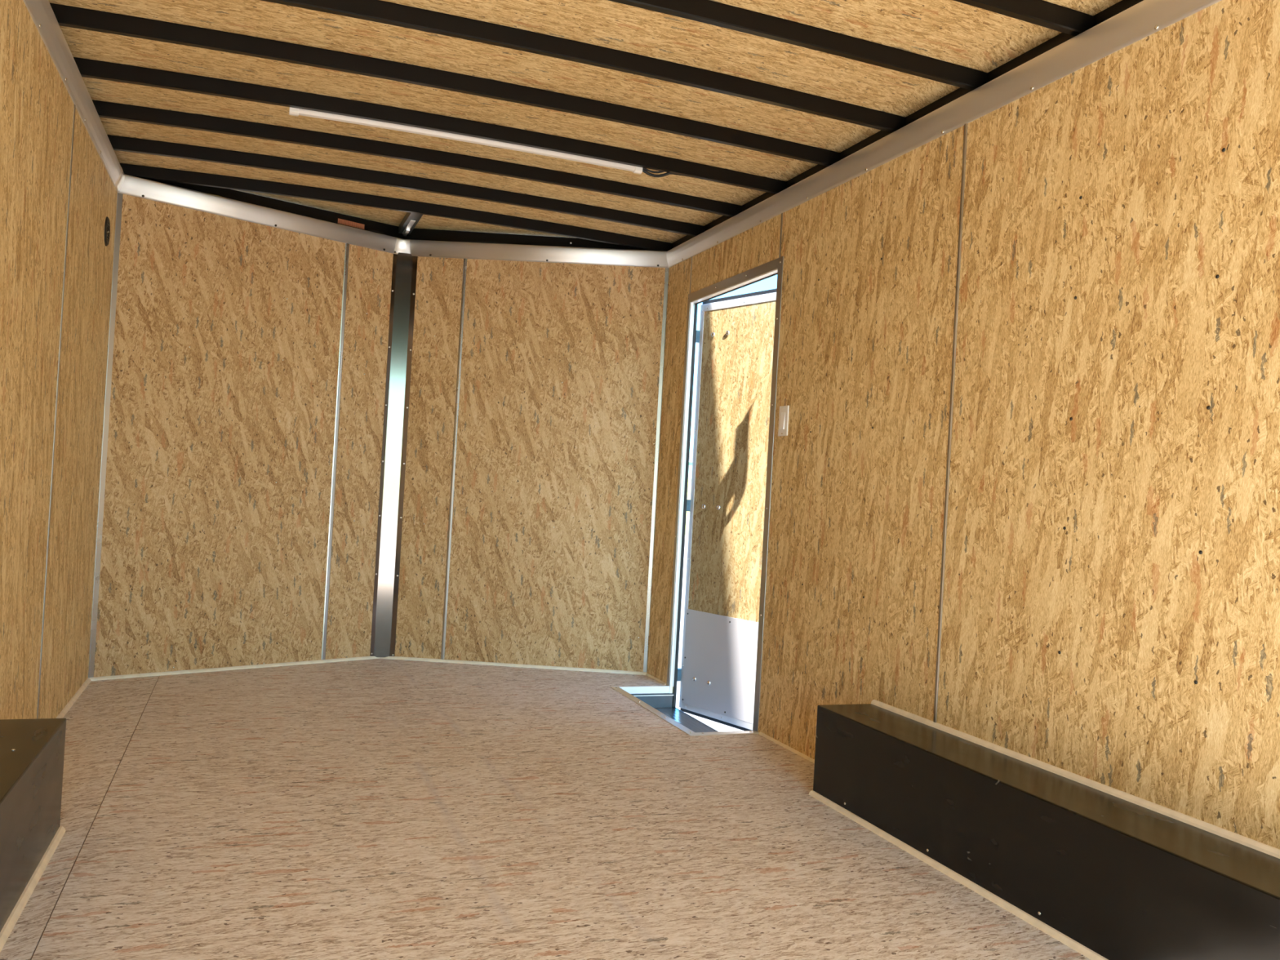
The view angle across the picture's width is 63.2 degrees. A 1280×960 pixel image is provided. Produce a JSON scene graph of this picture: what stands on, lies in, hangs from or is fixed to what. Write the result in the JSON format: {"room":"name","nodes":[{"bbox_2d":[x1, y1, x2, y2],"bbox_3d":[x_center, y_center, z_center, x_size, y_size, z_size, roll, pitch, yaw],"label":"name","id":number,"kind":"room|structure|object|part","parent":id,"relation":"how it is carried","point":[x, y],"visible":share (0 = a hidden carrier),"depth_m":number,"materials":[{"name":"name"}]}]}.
{"room":"cargo space","nodes":[
{"label":"cargo space","id":0,"kind":"room"},
{"bbox_2d":[0,0,117,719],"bbox_3d":[-1.047,-0.117,1.093,0.036,2.150,6.920,3,-1,-20],"label":"wall","id":1,"kind":"structure","parent":0,"point":[37,108],"depth_m":3.07,"materials":[{"name":"beige wood"}]},
{"bbox_2d":[36,104,75,719],"bbox_3d":[-1.827,-0.179,3.251,0.003,2.008,0.012,3,-1,-20],"label":"trim","id":2,"kind":"structure","parent":1,"relation":"attached to","point":[74,104],"depth_m":3.25,"materials":[{"name":"metal"}]},
{"bbox_2d":[22,0,120,184],"bbox_3d":[-0.926,-1.192,1.025,0.024,0.079,6.730,3,-1,-20],"label":"trim","id":3,"kind":"structure","parent":1,"relation":"attached to","point":[41,11],"depth_m":3.12,"materials":[{"name":"metal"}]},
{"bbox_2d":[56,677,91,718],"bbox_3d":[-1.067,0.851,1.063,0.013,0.013,6.860,3,-1,-20],"label":"baseboard","id":4,"kind":"structure","parent":1,"relation":"attached to","point":[74,698],"depth_m":3.89,"materials":[{"name":"brown wood"}]},
{"bbox_2d":[104,217,110,246],"bbox_3d":[-2.079,-0.970,4.061,0.009,0.114,0.114,3,-1,-20],"label":"air vent","id":5,"kind":"object","parent":1,"relation":"in","point":[107,225],"visible":1,"depth_m":4.04,"materials":[{"name":"black plastic"}]},
{"bbox_2d":[113,166,124,192],"bbox_3d":[-2.121,-1.224,4.239,0.025,0.079,0.132,3,-1,-20],"label":"trim","id":6,"kind":"structure","parent":1,"relation":"attached to","point":[118,184],"depth_m":4.23,"materials":[{"name":"metal"}]},
{"bbox_2d":[93,194,393,676],"bbox_3d":[-1.736,-0.117,4.759,1.349,2.150,0.038,4,-1,-43],"label":"wall","id":7,"kind":"structure","parent":0,"point":[215,544],"depth_m":4.67,"materials":[{"name":"wood"}]},
{"bbox_2d":[88,192,122,677],"bbox_3d":[-2.205,-0.188,4.290,0.022,2.006,0.004,4,-1,-43],"label":"trim","id":8,"kind":"structure","parent":7,"relation":"attached to","point":[119,199],"depth_m":4.29,"materials":[{"name":"metal"}]},
{"bbox_2d":[89,656,380,680],"bbox_3d":[-1.779,0.850,4.727,1.334,0.013,0.013,4,-1,-43],"label":"baseboard","id":9,"kind":"structure","parent":7,"relation":"attached to","point":[222,668],"depth_m":4.66,"materials":[{"name":"brown wood"}]},
{"bbox_2d":[119,174,396,253],"bbox_3d":[-1.680,-1.195,4.728,1.285,0.079,0.024,4,-1,-43],"label":"trim","id":10,"kind":"structure","parent":7,"relation":"attached to","point":[134,186],"depth_m":4.67,"materials":[{"name":"metal"}]},
{"bbox_2d":[320,243,349,659],"bbox_3d":[-1.461,-0.142,4.991,0.020,2.006,0.004,4,-1,-43],"label":"trim","id":11,"kind":"structure","parent":7,"relation":"attached to","point":[347,245],"depth_m":4.99,"materials":[{"name":"metal"}]},
{"bbox_2d":[393,237,410,254],"bbox_3d":[-1.185,-1.163,5.188,0.085,0.079,0.040,3,-1,-26],"label":"trim","id":12,"kind":"structure","parent":7,"relation":"attached to","point":[402,246],"depth_m":5.18,"materials":[{"name":"metal"}]},
{"bbox_2d":[394,256,665,671],"bbox_3d":[-0.586,-0.049,5.188,1.349,2.150,0.038,3,-1,2],"label":"wall","id":13,"kind":"structure","parent":0,"point":[549,556],"depth_m":5.17,"materials":[{"name":"wood"}]},
{"bbox_2d":[369,252,417,657],"bbox_3d":[-1.228,-0.125,5.189,0.119,2.018,0.028,3,-1,-15],"label":"post","id":14,"kind":"object","parent":13,"relation":"attached to","point":[397,399],"visible":1,"depth_m":5.18,"materials":[{"name":"metal"}]},
{"bbox_2d":[440,258,466,659],"bbox_3d":[-0.927,-0.110,5.184,0.017,2.006,0.004,3,-1,2],"label":"trim","id":15,"kind":"structure","parent":13,"relation":"attached to","point":[464,267],"depth_m":5.18,"materials":[{"name":"metal"}]},
{"bbox_2d":[380,656,646,675],"bbox_3d":[-0.633,0.918,5.154,1.334,0.013,0.013,3,-1,2],"label":"baseboard","id":16,"kind":"structure","parent":13,"relation":"attached to","point":[387,657],"depth_m":5.15,"materials":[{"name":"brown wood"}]},
{"bbox_2d":[409,240,668,267],"bbox_3d":[-0.504,-1.125,5.169,1.302,0.079,0.024,3,-1,2],"label":"trim","id":17,"kind":"structure","parent":13,"relation":"attached to","point":[425,248],"depth_m":5.16,"materials":[{"name":"metal"}]},
{"bbox_2d":[643,267,669,672],"bbox_3d":[0.080,-0.053,5.141,0.020,2.006,0.004,3,-1,2],"label":"trim","id":18,"kind":"structure","parent":13,"relation":"attached to","point":[667,269],"depth_m":5.14,"materials":[{"name":"metal"}]},
{"bbox_2d":[0,658,1090,959],"bbox_3d":[-0.015,0.934,1.736,2.480,0.022,7.387,3,-1,-20],"label":"floor","id":19,"kind":"structure","parent":0,"point":[372,809],"depth_m":2.66,"materials":[{"name":"beige wood"}]},
{"bbox_2d":[0,718,66,951],"bbox_3d":[-1.096,0.721,1.442,0.208,0.278,2.254,3,-1,-20],"label":"box","id":20,"kind":"object","parent":19,"relation":"on","point":[32,751],"visible":1,"depth_m":2.19,"materials":[{"name":"aluminium sheet"},{"name":"pale wood"}]},
{"bbox_3d":[-0.978,0.875,1.160,0.270,0.021,6.980,3,-1,-20],"label":"panel","id":21,"kind":"part","parent":19,"relation":"part of","materials":[{"name":"beige wood"}]},
{"bbox_2d":[609,685,759,735],"bbox_3d":[0.173,1.023,4.380,0.326,0.136,0.936,3,-1,-20],"label":"well","id":22,"kind":"object","parent":19,"relation":"in","point":[658,700],"visible":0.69,"depth_m":4.67,"materials":[{"name":"metal"}]},
{"bbox_3d":[0.024,0.971,4.811,0.266,0.032,0.011,3,-1,-20],"label":"trim","id":23,"kind":"part","parent":22,"relation":"part of","materials":[{"name":"white metal"}]},
{"bbox_3d":[0.174,1.074,4.391,0.312,0.034,0.918,3,-1,-20],"label":"tread plate","id":24,"kind":"part","parent":22,"relation":"part of","materials":[{"name":"grey metal"}]},
{"bbox_2d":[808,699,1279,959],"bbox_3d":[1.022,0.840,2.180,0.218,0.288,2.258,3,-1,-20],"label":"box","id":25,"kind":"object","parent":19,"relation":"on","point":[1105,872],"visible":1,"depth_m":2.28,"materials":[{"name":"black metal"}]},
{"bbox_2d":[48,0,1121,243],"bbox_3d":[0.087,-1.238,1.801,2.545,0.036,7.479,3,-1,-20],"label":"ceiling","id":26,"kind":"structure","parent":0,"point":[951,31],"depth_m":3.24,"materials":[{"name":"brown wood"}]},
{"bbox_2d":[149,179,402,239],"bbox_3d":[-1.683,-1.251,4.799,1.373,0.117,0.096,4,-1,-43],"label":"beam","id":27,"kind":"structure","parent":26,"relation":"attached to","point":[319,214],"depth_m":4.87,"materials":[{"name":"black metal"}]},
{"bbox_2d":[337,217,364,229],"bbox_3d":[-1.408,-1.249,5.072,0.141,0.024,0.001,4,-1,-43],"label":"warning label","id":28,"kind":"object","parent":27,"relation":"attached to","point":[341,221],"visible":1,"depth_m":5.07,"materials":[{"name":"orange plastic"}]},
{"bbox_2d":[366,230,386,235],"bbox_3d":[-1.302,-1.221,5.139,0.143,0.020,0.006,4,-1,-43],"label":"wire","id":29,"kind":"object","parent":27,"relation":"attached to","point":[366,230],"visible":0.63,"depth_m":5.14,"materials":[{"name":"rubber"}]},
{"bbox_2d":[120,163,672,251],"bbox_3d":[-1.023,-1.238,4.780,2.525,0.072,0.045,3,-1,-20],"label":"ceiling beam","id":30,"kind":"structure","parent":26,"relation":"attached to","point":[153,173],"depth_m":4.71,"materials":[{"name":"black metal"}]},
{"bbox_2d":[398,212,422,236],"bbox_3d":[-1.104,-1.250,5.015,0.057,0.050,0.487,3,-1,-20],"label":"strut","id":31,"kind":"object","parent":30,"relation":"attached to","point":[410,220],"visible":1,"depth_m":5.03,"materials":[{"name":"metal"}]},
{"bbox_2d":[106,134,704,236],"bbox_3d":[-0.887,-1.234,4.413,2.525,0.072,0.045,3,-1,-20],"label":"ceiling beam","id":32,"kind":"structure","parent":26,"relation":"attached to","point":[118,143],"depth_m":4.33,"materials":[{"name":"black metal"}]},
{"bbox_2d":[92,99,742,217],"bbox_3d":[-0.748,-1.230,4.040,2.525,0.072,0.045,3,-1,-20],"label":"ceiling beam","id":33,"kind":"structure","parent":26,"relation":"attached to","point":[104,109],"depth_m":3.96,"materials":[{"name":"black metal"}]},
{"bbox_2d":[73,57,786,194],"bbox_3d":[-0.609,-1.226,3.667,2.525,0.072,0.045,3,-1,-20],"label":"ceiling beam","id":34,"kind":"structure","parent":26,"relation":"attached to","point":[91,68],"depth_m":3.58,"materials":[{"name":"black metal"}]},
{"bbox_2d":[288,106,690,177],"bbox_3d":[-0.491,-1.198,3.727,1.454,0.045,0.040,3,-1,-20],"label":"tube","id":35,"kind":"object","parent":34,"relation":"attached to","point":[292,111],"visible":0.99,"depth_m":3.68,"materials":[{"name":"white plastic"}]},
{"bbox_2d":[49,3,840,166],"bbox_3d":[-0.470,-1.222,3.294,2.525,0.072,0.045,3,-1,-20],"label":"ceiling beam","id":36,"kind":"structure","parent":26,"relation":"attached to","point":[66,15],"depth_m":3.20,"materials":[{"name":"black metal"}]},
{"bbox_2d":[402,228,648,250],"bbox_3d":[-0.534,-1.183,5.227,1.373,0.117,0.096,3,-1,2],"label":"beam","id":37,"kind":"structure","parent":26,"relation":"attached to","point":[416,233],"depth_m":5.25,"materials":[{"name":"black metal"}]},
{"bbox_2d":[462,241,519,244],"bbox_3d":[-0.770,-1.186,5.223,0.543,0.022,0.006,3,-1,2],"label":"wire","id":38,"kind":"object","parent":37,"relation":"attached to","point":[463,242],"visible":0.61,"depth_m":5.22,"materials":[{"name":"rubber"}]},
{"bbox_2d":[261,0,906,133],"bbox_3d":[-0.332,-1.219,2.921,2.525,0.072,0.045,3,-1,-20],"label":"ceiling beam","id":39,"kind":"structure","parent":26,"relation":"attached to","point":[375,11],"depth_m":2.97,"materials":[{"name":"black metal"}]},
{"bbox_2d":[608,0,988,90],"bbox_3d":[-0.193,-1.215,2.548,2.525,0.072,0.045,3,-1,-20],"label":"ceiling beam","id":40,"kind":"structure","parent":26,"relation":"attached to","point":[707,11],"depth_m":2.77,"materials":[{"name":"black metal"}]},
{"bbox_3d":[1.304,-1.163,2.005,0.116,0.016,7.012,3,-1,-20],"label":"edge panel","id":41,"kind":"part","parent":26,"relation":"part of","materials":[{"name":"silver metal"}]},
{"bbox_2d":[953,0,1094,35],"bbox_3d":[-0.054,-1.211,2.175,2.525,0.072,0.045,3,-1,-20],"label":"ceiling beam","id":42,"kind":"structure","parent":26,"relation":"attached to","point":[1042,13],"depth_m":2.54,"materials":[{"name":"black metal"}]},
{"bbox_2d":[647,0,1279,849],"bbox_3d":[1.287,0.021,1.962,0.039,2.150,6.920,3,-1,-20],"label":"wall","id":43,"kind":"structure","parent":0,"point":[1111,611],"depth_m":2.60,"materials":[{"name":"beige wood"}]},
{"bbox_2d":[688,256,692,293],"bbox_3d":[0.238,-0.959,4.880,0.003,0.190,0.009,3,-1,-20],"label":"trim","id":44,"kind":"structure","parent":43,"relation":"attached to","point":[691,256],"depth_m":4.88,"materials":[{"name":"metal"}]},
{"bbox_2d":[666,256,783,732],"bbox_3d":[0.352,0.099,4.452,0.041,1.938,0.938,3,-1,-20],"label":"trim","id":45,"kind":"structure","parent":43,"relation":"attached to","point":[775,266],"depth_m":4.85,"materials":[{"name":"metal"}]},
{"bbox_2d":[676,288,776,730],"bbox_3d":[0.503,0.131,4.547,0.066,1.927,0.921,4,-1,-37],"label":"door","id":46,"kind":"structure","parent":43,"relation":"in","point":[717,673],"depth_m":4.67,"materials":[{"name":"brown wood"}]},
{"bbox_3d":[0.465,0.830,4.517,0.005,0.435,0.849,4,-1,-37],"label":"kick plate","id":47,"kind":"part","parent":46,"relation":"part of","materials":[{"name":"silver metal"}]},
{"bbox_3d":[0.518,0.133,4.535,0.032,1.881,0.877,4,-1,-37],"label":"panel","id":48,"kind":"part","parent":46,"relation":"part of","materials":[{"name":"beige wood"}]},
{"bbox_2d":[645,672,814,763],"bbox_3d":[1.224,0.989,1.917,0.009,0.009,6.860,3,-1,-20],"label":"baseboard","id":49,"kind":"structure","parent":43,"relation":"attached to","point":[762,734],"depth_m":3.82,"materials":[{"name":"brown wood"}]},
{"bbox_2d":[778,213,782,257],"bbox_3d":[0.548,-0.955,4.048,0.003,0.180,0.012,3,-1,-20],"label":"trim","id":50,"kind":"structure","parent":43,"relation":"attached to","point":[781,222],"depth_m":4.04,"materials":[{"name":"metal"}]},
{"bbox_2d":[777,404,789,435],"bbox_3d":[0.541,-0.224,3.939,0.012,0.115,0.070,3,-1,-20],"label":"light switch","id":51,"kind":"object","parent":43,"relation":"attached to","point":[784,410],"visible":1,"depth_m":3.93,"materials":[{"name":"white plastic"}]},
{"bbox_2d":[672,0,1143,248],"bbox_3d":[1.371,-1.127,1.976,0.018,0.148,6.910,3,-1,-20],"label":"roof rail","id":52,"kind":"object","parent":43,"relation":"on","point":[1122,5],"visible":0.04,"depth_m":3.14,"materials":[{"name":"black metal"}]},
{"bbox_2d":[666,0,1222,267],"bbox_3d":[1.330,-1.058,1.935,0.024,0.079,6.860,3,-1,-20],"label":"trim","id":53,"kind":"structure","parent":43,"relation":"attached to","point":[1145,18],"depth_m":2.95,"materials":[{"name":"metal"}]},
{"bbox_2d":[933,123,968,722],"bbox_3d":[0.893,-0.164,2.995,0.004,1.745,0.013,3,-1,-20],"label":"trim","id":54,"kind":"structure","parent":43,"relation":"attached to","point":[965,139],"depth_m":2.99,"materials":[{"name":"metal"}]},
{"label":"outside","id":55,"kind":"structure","parent":0,"visible":0},
{"bbox_2d":[675,534,742,731],"bbox_3d":[3.540,1.793,-11.469,300.000,0.300,96.000,3,-1,-20],"label":"ground","id":56,"kind":"structure","parent":55,"point":[717,726],"depth_m":9.95,"materials":[{"name":"white"}]},
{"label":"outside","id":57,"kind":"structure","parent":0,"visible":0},
{"bbox_2d":[684,517,688,535],"bbox_3d":[-52.240,0.259,138.485,300.000,0.320,224.000,3,-1,-20],"label":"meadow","id":58,"kind":"structure","parent":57,"point":[686,518],"depth_m":49.14,"materials":[{"name":"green plant"}]},
{"bbox_2d":[685,478,691,517],"bbox_3d":[4.927,1.196,67.999,34.125,2.693,2.499,3,-1,-20],"label":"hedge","id":59,"kind":"object","parent":58,"relation":"on","point":[689,486],"visible":0.02,"depth_m":66.28,"materials":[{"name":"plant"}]},
{"bbox_2d":[688,457,692,479],"bbox_3d":[3.091,0.281,96.115,31.000,4.900,11.000,3,-1,-20],"label":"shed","id":60,"kind":"object","parent":58,"relation":"on","point":[690,459],"visible":0.02,"depth_m":91.28,"materials":[{"name":"white"}]}
]}

